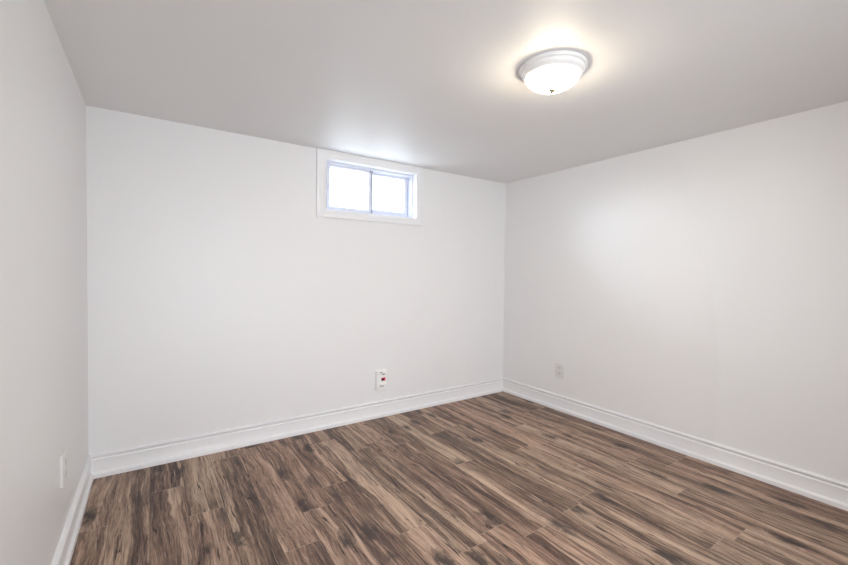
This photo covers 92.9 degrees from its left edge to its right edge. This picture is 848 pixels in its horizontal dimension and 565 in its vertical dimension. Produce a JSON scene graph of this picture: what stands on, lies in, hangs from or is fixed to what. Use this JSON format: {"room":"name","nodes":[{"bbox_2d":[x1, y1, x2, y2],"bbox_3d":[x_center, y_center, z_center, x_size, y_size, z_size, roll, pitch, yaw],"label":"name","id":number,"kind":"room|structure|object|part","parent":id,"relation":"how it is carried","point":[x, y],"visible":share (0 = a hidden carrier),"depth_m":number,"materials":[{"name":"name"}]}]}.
{"room":"empty basement room","nodes":[
{"label":"empty basement room","id":0,"kind":"room"},
{"bbox_2d":[0,0,88,564],"bbox_3d":[-0.988,0.157,0.794,0.120,2.280,4.060,0,2,-34],"label":"wall","id":1,"kind":"structure","parent":0,"point":[44,315],"depth_m":1.36,"materials":[{"name":"paint"}]},
{"bbox_2d":[59,449,66,487],"bbox_3d":[-1.504,0.774,1.682,0.015,0.132,0.084,0,2,-34],"label":"wall outlet","id":2,"kind":"object","parent":1,"relation":"attached to","point":[63,456],"visible":1,"depth_m":1.66,"materials":[{"name":"white plastic"}]},
{"bbox_2d":[51,455,93,564],"bbox_3d":[-0.929,1.147,0.841,0.025,0.141,3.780,0,2,-34],"label":"baseboard","id":3,"kind":"structure","parent":1,"relation":"attached to","point":[67,542],"depth_m":1.88,"materials":[{"name":"white paint"}]},
{"bbox_2d":[86,105,505,454],"bbox_3d":[-0.610,0.099,3.400,3.423,2.280,0.160,0,2,-34],"label":"wall","id":4,"kind":"structure","parent":0,"point":[219,297],"depth_m":2.89,"materials":[{"name":"paint"}]},
{"bbox_2d":[90,377,502,478],"bbox_3d":[-0.570,1.091,3.347,3.423,0.141,0.025,0,2,-34],"label":"baseboard","id":5,"kind":"structure","parent":4,"relation":"attached to","point":[108,463],"depth_m":2.96,"materials":[{"name":"white paint"}]},
{"bbox_2d":[316,148,422,225],"bbox_3d":[-0.463,-0.777,3.452,0.986,0.526,0.171,0,2,-34],"label":"window","id":6,"kind":"structure","parent":4,"relation":"in","point":[411,176],"depth_m":3.43,"materials":[{"name":"white paint"}]},
{"bbox_3d":[-0.624,-0.774,3.358,0.394,0.364,0.028,0,2,-34],"label":"sash","id":7,"kind":"part","parent":6,"relation":"part of","materials":[{"name":"white plastic"}]},
{"bbox_3d":[-0.475,-0.777,3.484,0.833,0.396,0.105,0,2,-34],"label":"frame","id":8,"kind":"part","parent":6,"relation":"part of","materials":[{"name":"white plastic"}]},
{"bbox_3d":[-0.330,-0.778,3.597,0.412,0.360,0.028,0,2,-34],"label":"sash","id":9,"kind":"part","parent":6,"relation":"part of","materials":[{"name":"white plastic"}]},
{"bbox_2d":[375,369,386,390],"bbox_3d":[-0.364,0.838,3.462,0.104,0.173,0.050,0,2,-34],"label":"wall outlet","id":10,"kind":"object","parent":4,"relation":"attached to","point":[380,375],"visible":1,"depth_m":3.45,"materials":[{"name":"white plastic"}]},
{"bbox_2d":[44,0,847,183],"bbox_3d":[0.478,-1.039,1.781,3.663,0.100,4.120,0,2,-34],"label":"ceiling","id":11,"kind":"structure","parent":0,"point":[437,85],"depth_m":1.88,"materials":[{"name":"paint"}]},
{"bbox_2d":[519,50,587,93],"bbox_3d":[0.593,-0.932,1.864,0.301,0.115,0.301,0,2,-34],"label":"ceiling light","id":12,"kind":"object","parent":11,"relation":"attached to","point":[552,72],"visible":1,"depth_m":1.78,"materials":[{"name":"white glass"}]},
{"bbox_3d":[0.593,-0.919,1.864,0.238,0.061,0.238,0,2,-34],"label":"lamp shade","id":13,"kind":"part","parent":12,"relation":"part of","materials":[{"name":"white glass"}]},
{"bbox_2d":[70,391,847,564],"bbox_3d":[0.479,1.251,1.794,3.423,0.080,3.780,0,2,-34],"label":"floor","id":14,"kind":"structure","parent":0,"point":[499,478],"depth_m":2.18,"materials":[{"name":"brown laminate"}]},
{"bbox_2d":[503,101,847,482],"bbox_3d":[1.949,0.145,2.775,0.120,2.280,4.060,0,2,-34],"label":"wall","id":15,"kind":"structure","parent":0,"point":[697,287],"depth_m":2.74,"materials":[{"name":"paint"}]},
{"bbox_2d":[556,362,563,377],"bbox_3d":[1.247,0.804,3.700,0.015,0.132,0.084,0,2,-34],"label":"wall outlet","id":16,"kind":"object","parent":15,"relation":"attached to","point":[559,366],"visible":1,"depth_m":3.69,"materials":[{"name":"white plastic"}]},
{"bbox_2d":[503,378,847,510],"bbox_3d":[1.889,1.135,2.741,0.025,0.141,3.780,0,2,-34],"label":"baseboard","id":17,"kind":"structure","parent":15,"relation":"attached to","point":[824,489],"depth_m":2.73,"materials":[{"name":"white paint"}]}
]}

